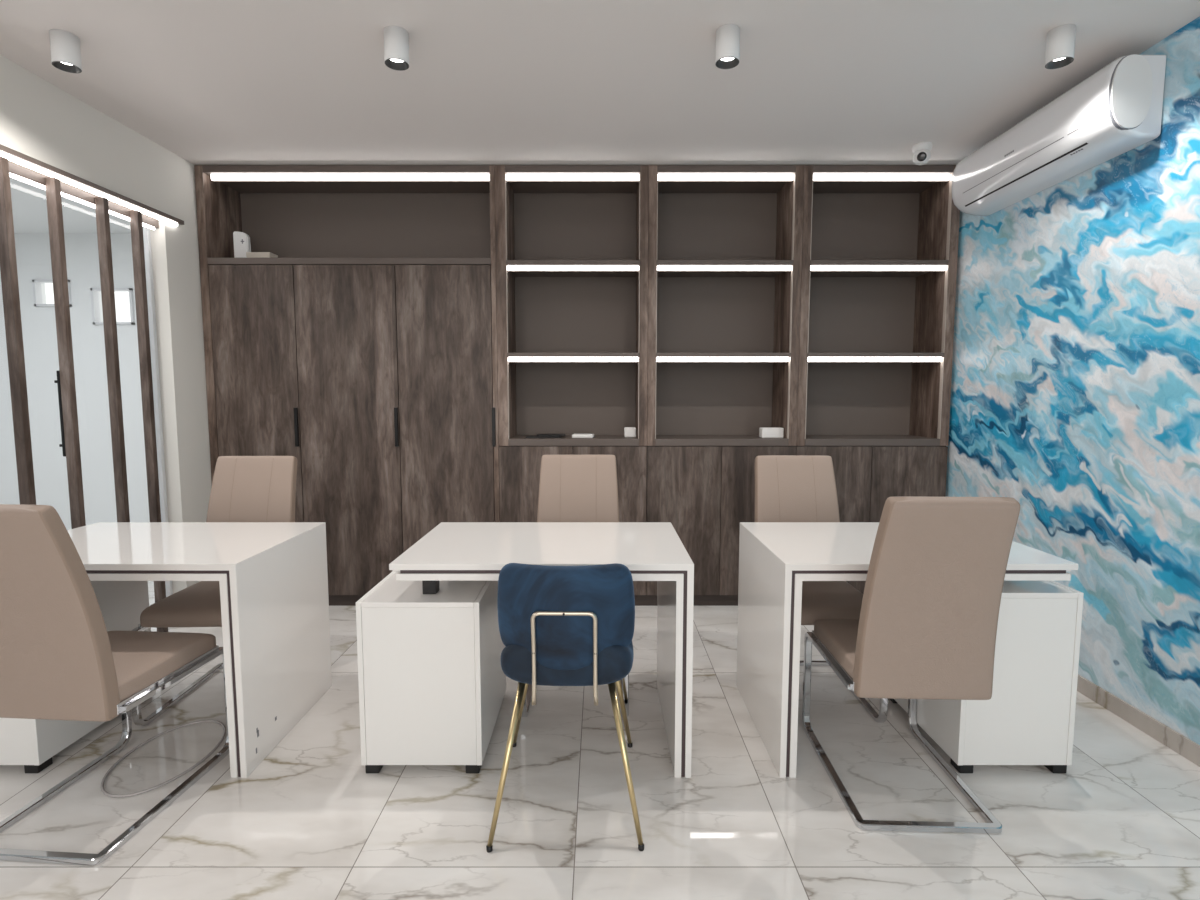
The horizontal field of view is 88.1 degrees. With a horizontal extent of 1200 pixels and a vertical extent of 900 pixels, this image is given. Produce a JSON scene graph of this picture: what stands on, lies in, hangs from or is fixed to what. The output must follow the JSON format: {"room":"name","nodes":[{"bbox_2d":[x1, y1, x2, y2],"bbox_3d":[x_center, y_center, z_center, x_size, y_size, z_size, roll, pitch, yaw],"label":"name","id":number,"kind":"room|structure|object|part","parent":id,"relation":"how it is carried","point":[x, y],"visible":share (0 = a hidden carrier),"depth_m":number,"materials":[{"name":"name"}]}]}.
{"room":"office","nodes":[
{"label":"office","id":0,"kind":"room"},
{"bbox_2d":[0,233,149,529],"bbox_3d":[-4.050,-0.488,5.328,3.100,2.650,0.100,0,5,0],"label":"wall","id":1,"kind":"structure","parent":0,"point":[33,255],"depth_m":5.28,"materials":[{"name":"white paint"}]},
{"bbox_2d":[32,280,71,306],"bbox_3d":[-4.590,-1.316,5.214,0.300,0.220,0.060,0,5,0],"label":"picture frame","id":2,"kind":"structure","parent":1,"relation":"in","point":[37,292],"depth_m":5.19,"materials":[{"name":"white metal"}]},
{"bbox_2d":[54,371,65,456],"bbox_3d":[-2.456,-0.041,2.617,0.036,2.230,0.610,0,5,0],"label":"door handle","id":3,"kind":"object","parent":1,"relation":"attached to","point":[57,381],"depth_m":2.81,"materials":[{"name":"black metal"}]},
{"bbox_2d":[90,288,134,324],"bbox_3d":[-4.090,-1.206,5.224,0.340,0.300,0.060,0,5,0],"label":"picture frame","id":4,"kind":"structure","parent":1,"relation":"in","point":[94,291],"depth_m":5.20,"materials":[{"name":"white metal"}]},
{"bbox_2d":[0,55,211,593],"bbox_3d":[-2.430,-0.105,1.020,0.120,2.650,6.250,0,5,0],"label":"wall","id":5,"kind":"structure","parent":0,"point":[39,120],"depth_m":3.40,"materials":[{"name":"white paint"}]},
{"bbox_2d":[143,226,172,596],"bbox_3d":[-2.470,-0.114,3.462,0.040,2.235,0.022,0,5,0],"label":"trim","id":6,"kind":"structure","parent":5,"relation":"attached to","point":[146,231],"depth_m":3.43,"materials":[{"name":"white"}]},
{"bbox_2d":[0,581,1199,899],"bbox_3d":[-1.675,1.219,1.654,7.850,0.100,7.520,0,5,0],"label":"floor","id":7,"kind":"structure","parent":0,"point":[1122,822],"depth_m":1.96,"materials":[{"name":"stone"}]},
{"bbox_2d":[0,581,150,772],"bbox_3d":[-2.146,0.755,2.396,0.412,0.693,0.560,0,5,0],"label":"base cabinet","id":8,"kind":"object","parent":7,"relation":"on","point":[30,743],"visible":0.16,"depth_m":2.24,"materials":[{"name":"white"}]},
{"bbox_3d":[-2.146,0.812,2.130,0.375,0.560,0.016,0,5,0],"label":"panel","id":9,"kind":"part","parent":8,"relation":"part of","materials":[{"name":"white wood"}]},
{"bbox_2d":[0,144,183,631],"bbox_3d":[-2.395,-0.004,1.910,0.090,2.290,3.405,0,5,0],"label":"screen","id":10,"kind":"object","parent":7,"relation":"on","point":[57,183],"visible":0.66,"depth_m":2.79,"materials":[{"name":"brown wood"}]},
{"bbox_3d":[-2.395,-1.133,1.809,0.090,0.022,3.405,0,5,0],"label":"rail","id":11,"kind":"part","parent":10,"relation":"part of","materials":[{"name":"brown wood"}]},
{"bbox_2d":[0,504,228,864],"bbox_3d":[-1.595,0.627,1.968,0.436,1.023,0.637,0,5,4],"label":"chair","id":12,"kind":"object","parent":7,"relation":"on","point":[59,658],"visible":0.98,"depth_m":1.76,"materials":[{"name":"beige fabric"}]},
{"bbox_3d":[-1.612,0.462,1.723,0.410,0.650,0.178,0,5,4],"label":"backrest","id":13,"kind":"part","parent":12,"relation":"part of","materials":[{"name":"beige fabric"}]},
{"bbox_3d":[-1.593,0.935,2.019,0.436,0.400,0.590,0,5,4],"label":"frame","id":14,"kind":"part","parent":12,"relation":"part of","materials":[{"name":"silver metal"}]},
{"bbox_3d":[-1.592,0.698,2.016,0.410,0.079,0.478,0,5,4],"label":"seat","id":15,"kind":"part","parent":12,"relation":"part of","materials":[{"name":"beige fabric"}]},
{"bbox_3d":[-1.391,0.737,2.016,0.012,0.032,0.432,0,5,4],"label":"seat rail","id":16,"kind":"part","parent":12,"relation":"part of","materials":[{"name":"silver metal"}]},
{"bbox_2d":[100,720,225,797],"bbox_3d":[-1.572,1.109,2.257,0.309,0.009,0.479,0,5,0],"label":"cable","id":17,"kind":"object","parent":7,"relation":"on","point":[104,792],"visible":1,"depth_m":2.20,"materials":[{"name":"grey plastic"}]},
{"bbox_2d":[67,522,331,777],"bbox_3d":[-1.713,0.723,2.433,1.003,0.750,0.680,0,5,0],"label":"desk","id":18,"kind":"object","parent":7,"relation":"on","point":[272,577],"visible":0.96,"depth_m":2.30,"materials":[{"name":"white laminate"}]},
{"bbox_3d":[-1.720,0.740,2.435,0.947,0.716,0.676,0,5,0],"label":"panel","id":19,"kind":"part","parent":18,"relation":"part of","materials":[{"name":"white paint"}]},
{"bbox_2d":[131,456,296,725],"bbox_3d":[-1.616,0.562,2.697,0.436,1.023,0.637,0,5,-2],"label":"chair","id":20,"kind":"object","parent":7,"relation":"on","point":[244,488],"visible":0.44,"depth_m":2.87,"materials":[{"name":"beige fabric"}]},
{"bbox_3d":[-1.615,0.875,2.701,0.436,0.400,0.590,0,5,-2],"label":"frame","id":21,"kind":"part","parent":20,"relation":"part of","materials":[{"name":"silver metal"}]},
{"bbox_3d":[-1.615,0.641,2.663,0.410,0.079,0.478,0,5,-2],"label":"seat","id":22,"kind":"part","parent":20,"relation":"part of","materials":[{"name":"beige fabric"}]},
{"bbox_3d":[-1.624,0.356,2.910,0.410,0.650,0.178,0,5,-2],"label":"backrest","id":23,"kind":"part","parent":20,"relation":"part of","materials":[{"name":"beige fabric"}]},
{"bbox_2d":[194,165,499,605],"bbox_3d":[-1.490,-0.360,3.917,1.751,2.645,0.422,0,5,0],"label":"tall cabinet","id":24,"kind":"object","parent":7,"relation":"on","point":[363,353],"visible":0.78,"depth_m":3.74,"materials":[{"name":"brown wood"}]},
{"bbox_3d":[-2.342,-0.397,3.925,0.048,2.573,0.400,0,5,0],"label":"panel","id":25,"kind":"part","parent":24,"relation":"part of","materials":[{"name":"brown wood"}]},
{"bbox_2d":[233,231,250,257],"bbox_3d":[-2.194,-1.242,3.804,0.088,0.186,0.046,-1,5,-6],"label":"router","id":26,"kind":"object","parent":24,"relation":"on","point":[242,244],"visible":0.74,"depth_m":3.78,"materials":[{"name":"white plastic"}]},
{"bbox_3d":[-2.066,-0.098,3.761,0.498,2.001,0.020,0,5,0],"label":"door","id":27,"kind":"part","parent":24,"relation":"part of","materials":[{"name":"brown wood"}]},
{"bbox_2d":[246,252,277,257],"bbox_3d":[-2.075,-1.177,3.811,0.147,0.056,0.093,0,5,2],"label":"box","id":28,"kind":"object","parent":24,"relation":"on","point":[248,254],"visible":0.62,"depth_m":3.77,"materials":[{"name":"beige cardboard"}]},
{"bbox_3d":[-1.829,-0.138,3.735,0.018,0.235,0.020,0,5,0],"label":"handle","id":29,"kind":"part","parent":24,"relation":"part of","materials":[{"name":"black metal"}]},
{"bbox_3d":[-1.482,-1.657,3.804,1.673,0.041,0.380,0,5,0],"label":"panel","id":30,"kind":"part","parent":24,"relation":"part of","materials":[{"name":"brown wood"}]},
{"bbox_3d":[-1.514,-0.098,3.761,0.598,2.001,0.020,0,5,0],"label":"door","id":31,"kind":"part","parent":24,"relation":"part of","materials":[{"name":"brown wood"}]},
{"bbox_2d":[207,258,490,264],"bbox_3d":[-1.482,-1.134,3.850,1.673,0.038,0.380,0,5,0],"label":"shelf","id":32,"kind":"object","parent":24,"relation":"attached to","point":[210,261],"depth_m":3.66,"materials":[{"name":"brown wood"}]},
{"bbox_3d":[-1.482,-1.353,4.031,1.673,0.604,0.020,0,5,0],"label":"panel","id":33,"kind":"part","parent":24,"relation":"part of","materials":[{"name":"brown wood"}]},
{"bbox_3d":[-1.227,-0.138,3.735,0.018,0.235,0.020,0,5,0],"label":"handle","id":34,"kind":"part","parent":24,"relation":"part of","materials":[{"name":"black metal"}]},
{"bbox_3d":[-0.929,-0.098,3.761,0.563,2.001,0.020,0,5,0],"label":"door","id":35,"kind":"part","parent":24,"relation":"part of","materials":[{"name":"brown wood"}]},
{"bbox_3d":[-0.640,-0.138,3.735,0.018,0.235,0.020,0,5,0],"label":"handle","id":36,"kind":"part","parent":24,"relation":"part of","materials":[{"name":"black metal"}]},
{"bbox_3d":[-0.630,-0.397,3.925,0.030,2.573,0.400,0,5,0],"label":"panel","id":37,"kind":"part","parent":24,"relation":"part of","materials":[{"name":"brown wood"}]},
{"bbox_2d":[356,572,505,772],"bbox_3d":[-0.617,0.755,2.396,0.418,0.693,0.560,0,5,0],"label":"base cabinet","id":38,"kind":"object","parent":7,"relation":"on","point":[432,680],"visible":0.84,"depth_m":2.13,"materials":[{"name":"white laminate"}]},
{"bbox_3d":[-0.817,0.779,2.398,0.018,0.579,0.560,0,5,0],"label":"panel","id":39,"kind":"part","parent":38,"relation":"part of","materials":[{"name":"white laminate"}]},
{"bbox_3d":[-0.617,0.812,2.130,0.381,0.560,0.016,0,5,0],"label":"panel","id":40,"kind":"part","parent":38,"relation":"part of","materials":[{"name":"white wood"}]},
{"bbox_3d":[-0.617,0.499,2.373,0.381,0.018,0.560,0,5,0],"label":"panel","id":41,"kind":"part","parent":38,"relation":"part of","materials":[{"name":"white paint"}]},
{"bbox_3d":[-0.417,0.779,2.398,0.018,0.579,0.560,0,5,0],"label":"panel","id":42,"kind":"part","parent":38,"relation":"part of","materials":[{"name":"white laminate"}]},
{"bbox_2d":[389,522,693,777],"bbox_3d":[-0.195,0.723,2.433,1.015,0.750,0.680,0,5,0],"label":"desk","id":43,"kind":"object","parent":7,"relation":"on","point":[451,551],"visible":0.95,"depth_m":2.21,"materials":[{"name":"white laminate"}]},
{"bbox_2d":[486,563,643,852],"bbox_3d":[-0.101,0.723,2.019,0.468,0.822,0.558,0,5,1],"label":"velvet chair","id":44,"kind":"object","parent":7,"relation":"on","point":[559,625],"visible":1,"depth_m":1.82,"materials":[{"name":"blue fabric"}]},
{"bbox_3d":[-0.275,0.923,1.850,0.023,0.435,0.195,2,6,26],"label":"leg","id":45,"kind":"part","parent":44,"relation":"part of","materials":[{"name":"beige metal"}]},
{"bbox_3d":[-0.278,0.889,2.240,0.022,0.434,0.168,-4,6,-38],"label":"leg","id":46,"kind":"part","parent":44,"relation":"part of","materials":[{"name":"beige metal"}]},
{"bbox_3d":[-0.103,0.491,1.838,0.419,0.332,0.145,0,5,1],"label":"backrest","id":47,"kind":"part","parent":44,"relation":"part of","materials":[{"name":"blue fabric"}]},
{"bbox_3d":[-0.099,0.632,2.060,0.423,0.175,0.448,0,5,1],"label":"seat","id":48,"kind":"part","parent":44,"relation":"part of","materials":[{"name":"blue fabric"}]},
{"bbox_3d":[0.075,0.889,2.236,0.023,0.434,0.162,3,6,33],"label":"leg","id":49,"kind":"part","parent":44,"relation":"part of","materials":[{"name":"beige metal"}]},
{"bbox_3d":[0.077,0.923,1.852,0.023,0.435,0.189,-3,6,-32],"label":"leg","id":50,"kind":"part","parent":44,"relation":"part of","materials":[{"name":"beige metal"}]},
{"bbox_2d":[495,165,648,605],"bbox_3d":[-0.165,-0.361,3.929,0.900,2.645,0.400,0,5,0],"label":"bookcase","id":51,"kind":"object","parent":7,"relation":"on","point":[572,240],"visible":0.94,"depth_m":4.00,"materials":[{"name":"brown wood"}]},
{"bbox_3d":[-0.585,-0.861,3.884,0.059,1.642,0.400,0,5,0],"label":"panel","id":52,"kind":"part","parent":51,"relation":"part of","materials":[{"name":"brown wood"}]},
{"bbox_3d":[-0.553,-1.372,3.654,0.003,0.500,0.029,0,5,0],"label":"edge trim","id":53,"kind":"part","parent":51,"relation":"part of","materials":[{"name":"brown wood"}]},
{"bbox_3d":[-0.553,-0.839,3.701,0.003,0.513,0.029,0,5,0],"label":"edge trim","id":54,"kind":"part","parent":51,"relation":"part of","materials":[{"name":"silver metal"}]},
{"bbox_3d":[-0.553,-0.313,3.748,0.003,0.492,0.029,0,5,0],"label":"edge trim","id":55,"kind":"part","parent":51,"relation":"part of","materials":[{"name":"silver metal"}]},
{"bbox_3d":[-0.390,0.438,3.809,0.447,0.924,0.020,0,5,0],"label":"door","id":56,"kind":"part","parent":51,"relation":"part of","materials":[{"name":"brown wood"}]},
{"bbox_2d":[526,434,565,437],"bbox_3d":[-0.341,-0.088,3.888,0.250,0.019,0.140,-1,5,-7],"label":"folder","id":57,"kind":"object","parent":51,"relation":"on","point":[538,435],"visible":1,"depth_m":3.83,"materials":[{"name":"black plastic"}]},
{"bbox_3d":[-0.160,-1.657,3.804,0.790,0.041,0.380,0,5,0],"label":"panel","id":58,"kind":"part","parent":51,"relation":"part of","materials":[{"name":"white plastic"}]},
{"bbox_3d":[-0.160,-0.586,3.898,0.790,0.025,0.380,0,5,0],"label":"shelf","id":59,"kind":"part","parent":51,"relation":"part of","materials":[{"name":"brown wood"}]},
{"bbox_3d":[-0.160,-1.124,3.851,0.790,0.029,0.380,0,5,0],"label":"shelf","id":60,"kind":"part","parent":51,"relation":"part of","materials":[{"name":"brown wood"}]},
{"bbox_3d":[-0.160,-0.063,3.945,0.790,0.042,0.380,0,5,0],"label":"shelf","id":61,"kind":"part","parent":51,"relation":"part of","materials":[{"name":"brown wood"}]},
{"bbox_3d":[-0.160,-0.878,4.073,0.790,1.559,0.020,0,5,0],"label":"panel","id":62,"kind":"part","parent":51,"relation":"part of","materials":[{"name":"brown wood"}]},
{"bbox_2d":[572,434,593,437],"bbox_3d":[-0.105,-0.088,3.867,0.130,0.022,0.090,1,5,6],"label":"paper packet","id":63,"kind":"object","parent":51,"relation":"on","point":[573,435],"visible":0.99,"depth_m":3.83,"materials":[{"name":"white paper"}]},
{"bbox_3d":[0.060,0.438,3.809,0.447,0.924,0.020,0,5,0],"label":"door","id":64,"kind":"part","parent":51,"relation":"part of","materials":[{"name":"brown wood"}]},
{"bbox_2d":[624,427,635,436],"bbox_3d":[0.190,-0.112,3.905,0.074,0.062,0.060,0,5,0],"label":"box","id":65,"kind":"object","parent":51,"relation":"on","point":[628,431],"visible":1,"depth_m":3.88,"materials":[{"name":"white paper"}]},
{"bbox_3d":[0.234,-0.313,3.748,0.003,0.492,0.029,0,5,0],"label":"edge trim","id":66,"kind":"part","parent":51,"relation":"part of","materials":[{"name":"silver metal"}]},
{"bbox_3d":[0.234,-0.839,3.701,0.003,0.513,0.029,0,5,0],"label":"edge trim","id":67,"kind":"part","parent":51,"relation":"part of","materials":[{"name":"silver metal"}]},
{"bbox_3d":[0.234,-1.372,3.654,0.003,0.500,0.029,0,5,0],"label":"edge trim","id":68,"kind":"part","parent":51,"relation":"part of","materials":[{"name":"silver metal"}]},
{"bbox_3d":[0.260,-0.861,3.884,0.049,1.642,0.400,0,5,0],"label":"panel","id":69,"kind":"part","parent":51,"relation":"part of","materials":[{"name":"brown wood"}]},
{"bbox_2d":[522,455,628,716],"bbox_3d":[-0.103,0.557,2.757,0.436,1.023,0.637,0,5,0],"label":"chair","id":70,"kind":"object","parent":7,"relation":"on","point":[572,488],"visible":0.37,"depth_m":2.94,"materials":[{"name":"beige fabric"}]},
{"bbox_3d":[-0.103,0.869,2.761,0.436,0.400,0.590,0,5,0],"label":"frame","id":71,"kind":"part","parent":70,"relation":"part of","materials":[{"name":"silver metal"}]},
{"bbox_3d":[-0.103,0.351,2.970,0.410,0.650,0.178,0,5,0],"label":"backrest","id":72,"kind":"part","parent":70,"relation":"part of","materials":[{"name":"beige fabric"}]},
{"bbox_2d":[646,165,803,605],"bbox_3d":[0.739,-0.361,3.929,0.907,2.645,0.400,0,5,0],"label":"bookcase","id":73,"kind":"object","parent":7,"relation":"on","point":[725,241],"visible":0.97,"depth_m":3.88,"materials":[{"name":"brown wood"}]},
{"bbox_3d":[0.310,-0.861,3.884,0.049,1.642,0.400,0,5,0],"label":"panel","id":74,"kind":"part","parent":73,"relation":"part of","materials":[{"name":"brown wood"}]},
{"bbox_3d":[0.337,-0.313,3.748,0.003,0.492,0.029,0,5,0],"label":"edge trim","id":75,"kind":"part","parent":73,"relation":"part of","materials":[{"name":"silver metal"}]},
{"bbox_3d":[0.337,-0.839,3.701,0.003,0.513,0.029,0,5,0],"label":"edge trim","id":76,"kind":"part","parent":73,"relation":"part of","materials":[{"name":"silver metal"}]},
{"bbox_3d":[0.337,-1.372,3.654,0.003,0.500,0.029,0,5,0],"label":"edge trim","id":77,"kind":"part","parent":73,"relation":"part of","materials":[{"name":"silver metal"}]},
{"bbox_3d":[0.512,0.438,3.809,0.450,0.924,0.020,0,5,0],"label":"door","id":78,"kind":"part","parent":73,"relation":"part of","materials":[{"name":"brown wood"}]},
{"bbox_3d":[0.739,-0.878,4.073,0.807,1.559,0.020,0,5,0],"label":"panel","id":79,"kind":"part","parent":73,"relation":"part of","materials":[{"name":"brown wood"}]},
{"bbox_3d":[0.739,-0.063,3.945,0.807,0.042,0.380,0,5,0],"label":"shelf","id":80,"kind":"part","parent":73,"relation":"part of","materials":[{"name":"brown wood"}]},
{"bbox_3d":[0.739,-0.586,3.898,0.807,0.025,0.380,0,5,0],"label":"shelf","id":81,"kind":"part","parent":73,"relation":"part of","materials":[{"name":"brown wood"}]},
{"bbox_3d":[0.739,-1.124,3.851,0.807,0.029,0.380,0,5,0],"label":"shelf","id":82,"kind":"part","parent":73,"relation":"part of","materials":[{"name":"brown wood"}]},
{"bbox_3d":[0.739,-1.657,3.804,0.807,0.041,0.380,0,5,0],"label":"panel","id":83,"kind":"part","parent":73,"relation":"part of","materials":[{"name":"brown wood"}]},
{"bbox_3d":[0.965,0.438,3.809,0.450,0.924,0.020,0,5,0],"label":"door","id":84,"kind":"part","parent":73,"relation":"part of","materials":[{"name":"brown wood"}]},
{"bbox_2d":[759,427,783,437],"bbox_3d":[1.068,-0.108,3.866,0.136,0.062,0.070,0,5,0],"label":"box","id":85,"kind":"object","parent":73,"relation":"on","point":[764,432],"visible":1,"depth_m":3.83,"materials":[{"name":"white paper"}]},
{"bbox_3d":[1.167,-0.861,3.884,0.049,1.642,0.400,0,5,0],"label":"panel","id":86,"kind":"part","parent":73,"relation":"part of","materials":[{"name":"brown wood"}]},
{"bbox_3d":[1.141,-0.313,3.748,0.003,0.492,0.029,0,5,0],"label":"edge trim","id":87,"kind":"part","parent":73,"relation":"part of","materials":[{"name":"silver metal"}]},
{"bbox_3d":[1.141,-0.839,3.701,0.003,0.513,0.029,0,5,0],"label":"edge trim","id":88,"kind":"part","parent":73,"relation":"part of","materials":[{"name":"silver metal"}]},
{"bbox_3d":[1.141,-1.372,3.654,0.003,0.500,0.029,0,5,0],"label":"edge trim","id":89,"kind":"part","parent":73,"relation":"part of","materials":[{"name":"silver metal"}]},
{"bbox_2d":[755,455,887,722],"bbox_3d":[0.919,0.561,2.717,0.436,1.023,0.637,0,5,1],"label":"chair","id":90,"kind":"object","parent":7,"relation":"on","point":[788,488],"visible":0.38,"depth_m":2.89,"materials":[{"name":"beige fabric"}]},
{"bbox_3d":[0.923,0.354,2.930,0.410,0.650,0.178,0,5,1],"label":"backrest","id":91,"kind":"part","parent":90,"relation":"part of","materials":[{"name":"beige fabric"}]},
{"bbox_3d":[0.918,0.639,2.683,0.410,0.079,0.478,0,5,1],"label":"seat","id":92,"kind":"part","parent":90,"relation":"part of","materials":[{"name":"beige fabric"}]},
{"bbox_3d":[0.918,0.873,2.721,0.436,0.400,0.590,0,5,1],"label":"frame","id":93,"kind":"part","parent":90,"relation":"part of","materials":[{"name":"silver metal"}]},
{"bbox_2d":[796,165,959,593],"bbox_3d":[1.652,-0.361,3.929,0.920,2.645,0.400,0,5,0],"label":"bookcase","id":94,"kind":"object","parent":7,"relation":"on","point":[880,242],"visible":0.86,"depth_m":3.92,"materials":[{"name":"brown wood"}]},
{"bbox_3d":[1.217,-0.861,3.884,0.049,1.642,0.400,0,5,0],"label":"panel","id":95,"kind":"part","parent":94,"relation":"part of","materials":[{"name":"brown wood"}]},
{"bbox_3d":[1.244,-0.313,3.748,0.003,0.492,0.029,0,5,0],"label":"edge trim","id":96,"kind":"part","parent":94,"relation":"part of","materials":[{"name":"silver metal"}]},
{"bbox_3d":[1.244,-0.839,3.701,0.003,0.513,0.029,0,5,0],"label":"edge trim","id":97,"kind":"part","parent":94,"relation":"part of","materials":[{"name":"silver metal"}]},
{"bbox_3d":[1.244,-1.372,3.654,0.003,0.500,0.029,0,5,0],"label":"edge trim","id":98,"kind":"part","parent":94,"relation":"part of","materials":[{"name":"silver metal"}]},
{"bbox_3d":[1.422,0.438,3.809,0.457,0.924,0.020,0,5,0],"label":"door","id":99,"kind":"part","parent":94,"relation":"part of","materials":[{"name":"brown wood"}]},
{"bbox_3d":[1.651,-0.878,4.073,0.818,1.559,0.020,0,5,0],"label":"panel","id":100,"kind":"part","parent":94,"relation":"part of","materials":[{"name":"brown wood"}]},
{"bbox_3d":[1.651,-0.063,3.945,0.818,0.042,0.380,0,5,0],"label":"shelf","id":101,"kind":"part","parent":94,"relation":"part of","materials":[{"name":"brown wood"}]},
{"bbox_3d":[1.651,-0.586,3.898,0.818,0.025,0.380,0,5,0],"label":"shelf","id":102,"kind":"part","parent":94,"relation":"part of","materials":[{"name":"brown wood"}]},
{"bbox_3d":[1.651,-1.124,3.851,0.818,0.029,0.380,0,5,0],"label":"shelf","id":103,"kind":"part","parent":94,"relation":"part of","materials":[{"name":"brown wood"}]},
{"bbox_3d":[1.651,-1.657,3.804,0.818,0.041,0.380,0,5,0],"label":"panel","id":104,"kind":"part","parent":94,"relation":"part of","materials":[{"name":"white plastic"}]},
{"bbox_3d":[1.882,0.438,3.809,0.457,0.924,0.020,0,5,0],"label":"door","id":105,"kind":"part","parent":94,"relation":"part of","materials":[{"name":"brown wood"}]},
{"bbox_3d":[2.086,-0.861,3.884,0.051,1.642,0.400,0,5,0],"label":"panel","id":106,"kind":"part","parent":94,"relation":"part of","materials":[{"name":"brown wood"}]},
{"bbox_3d":[2.058,-0.313,3.748,0.003,0.492,0.029,0,5,0],"label":"edge trim","id":107,"kind":"part","parent":94,"relation":"part of","materials":[{"name":"silver metal"}]},
{"bbox_3d":[2.058,-0.839,3.701,0.003,0.513,0.029,0,5,0],"label":"edge trim","id":108,"kind":"part","parent":94,"relation":"part of","materials":[{"name":"silver metal"}]},
{"bbox_3d":[2.058,-1.372,3.654,0.003,0.500,0.029,0,5,0],"label":"edge trim","id":109,"kind":"part","parent":94,"relation":"part of","materials":[{"name":"silver metal"}]},
{"bbox_2d":[736,522,1077,777],"bbox_3d":[1.105,0.723,2.433,0.975,0.750,0.680,0,5,0],"label":"desk","id":110,"kind":"object","parent":7,"relation":"on","point":[775,558],"visible":0.74,"depth_m":2.22,"materials":[{"name":"white laminate"}]},
{"bbox_3d":[1.111,0.740,2.435,0.919,0.716,0.676,0,5,0],"label":"panel","id":111,"kind":"part","parent":110,"relation":"part of","materials":[{"name":"white laminate"}]},
{"bbox_2d":[802,496,1019,832],"bbox_3d":[1.006,0.617,2.088,0.436,1.023,0.637,0,5,2],"label":"chair","id":112,"kind":"object","parent":7,"relation":"on","point":[926,628],"visible":1,"depth_m":1.86,"materials":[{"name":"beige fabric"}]},
{"bbox_3d":[0.808,0.724,2.157,0.012,0.032,0.432,0,5,2],"label":"seat rail","id":113,"kind":"part","parent":112,"relation":"part of","materials":[{"name":"silver metal"}]},
{"bbox_3d":[1.007,0.688,2.135,0.410,0.079,0.478,0,5,2],"label":"seat","id":114,"kind":"part","parent":112,"relation":"part of","materials":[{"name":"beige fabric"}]},
{"bbox_3d":[1.006,0.924,2.139,0.436,0.400,0.590,0,5,2],"label":"frame","id":115,"kind":"part","parent":112,"relation":"part of","materials":[{"name":"silver metal"}]},
{"bbox_3d":[0.998,0.451,1.842,0.410,0.650,0.178,0,5,2],"label":"backrest","id":116,"kind":"part","parent":112,"relation":"part of","materials":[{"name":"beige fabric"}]},
{"bbox_2d":[890,581,1083,772],"bbox_3d":[1.435,0.755,2.396,0.394,0.693,0.560,0,5,0],"label":"base cabinet","id":117,"kind":"object","parent":7,"relation":"on","point":[1028,718],"visible":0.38,"depth_m":2.13,"materials":[{"name":"white laminate"}]},
{"bbox_3d":[1.247,0.762,2.397,0.018,0.612,0.560,0,5,0],"label":"panel","id":118,"kind":"part","parent":117,"relation":"part of","materials":[{"name":"white"}]},
{"bbox_3d":[1.435,0.795,2.128,0.357,0.594,0.016,0,5,0],"label":"panel","id":119,"kind":"part","parent":117,"relation":"part of","materials":[{"name":"white"}]},
{"bbox_3d":[1.435,0.466,2.370,0.357,0.018,0.560,0,5,0],"label":"panel","id":120,"kind":"part","parent":117,"relation":"part of","materials":[{"name":"white paint"}]},
{"bbox_3d":[1.623,0.762,2.397,0.018,0.612,0.560,0,5,0],"label":"panel","id":121,"kind":"part","parent":117,"relation":"part of","materials":[{"name":"white laminate"}]},
{"bbox_2d":[0,0,1199,232],"bbox_3d":[-1.675,-1.521,1.411,7.850,0.100,7.520,0,5,0],"label":"ceiling","id":122,"kind":"structure","parent":0,"point":[209,82],"depth_m":2.62,"materials":[{"name":"white paint"}]},
{"bbox_2d":[49,29,81,72],"bbox_3d":[-2.005,-1.495,2.327,0.088,0.113,0.088,0,5,0],"label":"ceiling spotlight","id":123,"kind":"object","parent":122,"relation":"attached to","point":[65,49],"visible":1,"depth_m":2.30,"materials":[{"name":"white plastic"}]},
{"bbox_2d":[384,26,408,70],"bbox_3d":[-0.757,-1.493,2.307,0.088,0.113,0.088,0,5,0],"label":"ceiling spotlight","id":124,"kind":"object","parent":122,"relation":"attached to","point":[396,39],"visible":1,"depth_m":2.27,"materials":[{"name":"white plastic"}]},
{"bbox_2d":[715,24,739,68],"bbox_3d":[0.473,-1.492,2.297,0.088,0.113,0.088,0,5,0],"label":"ceiling spotlight","id":125,"kind":"object","parent":122,"relation":"attached to","point":[727,56],"visible":1,"depth_m":2.26,"materials":[{"name":"white plastic"}]},
{"bbox_2d":[912,142,932,164],"bbox_3d":[1.735,-1.590,3.341,0.100,0.103,0.103,0,5,0],"label":"security camera","id":126,"kind":"object","parent":122,"relation":"attached to","point":[921,150],"visible":1,"depth_m":3.31,"materials":[{"name":"white plastic"}]},
{"bbox_2d":[1045,24,1075,68],"bbox_3d":[1.705,-1.492,2.297,0.088,0.113,0.088,0,5,0],"label":"ceiling spotlight","id":127,"kind":"object","parent":122,"relation":"attached to","point":[1060,41],"visible":1,"depth_m":2.27,"materials":[{"name":"white plastic"}]},
{"bbox_2d":[946,16,1199,744],"bbox_3d":[2.190,-0.105,1.020,0.120,2.650,6.250,0,5,0],"label":"wall","id":128,"kind":"structure","parent":0,"point":[1075,383],"depth_m":2.60,"materials":[{"name":"paint"}]},
{"bbox_2d":[952,54,1165,215],"bbox_3d":[2.022,-1.388,2.875,0.210,0.302,1.088,0,5,0],"label":"air conditioner","id":129,"kind":"object","parent":128,"relation":"attached to","point":[1116,110],"visible":1,"depth_m":2.59,"materials":[{"name":"white plastic"}]},
{"bbox_2d":[1077,674,1199,766],"bbox_3d":[2.125,1.196,0.932,0.010,0.072,5.845,0,5,0],"label":"baseboard","id":130,"kind":"structure","parent":128,"relation":"attached to","point":[1187,748],"depth_m":2.42,"materials":[{"name":"stone"}]}
]}

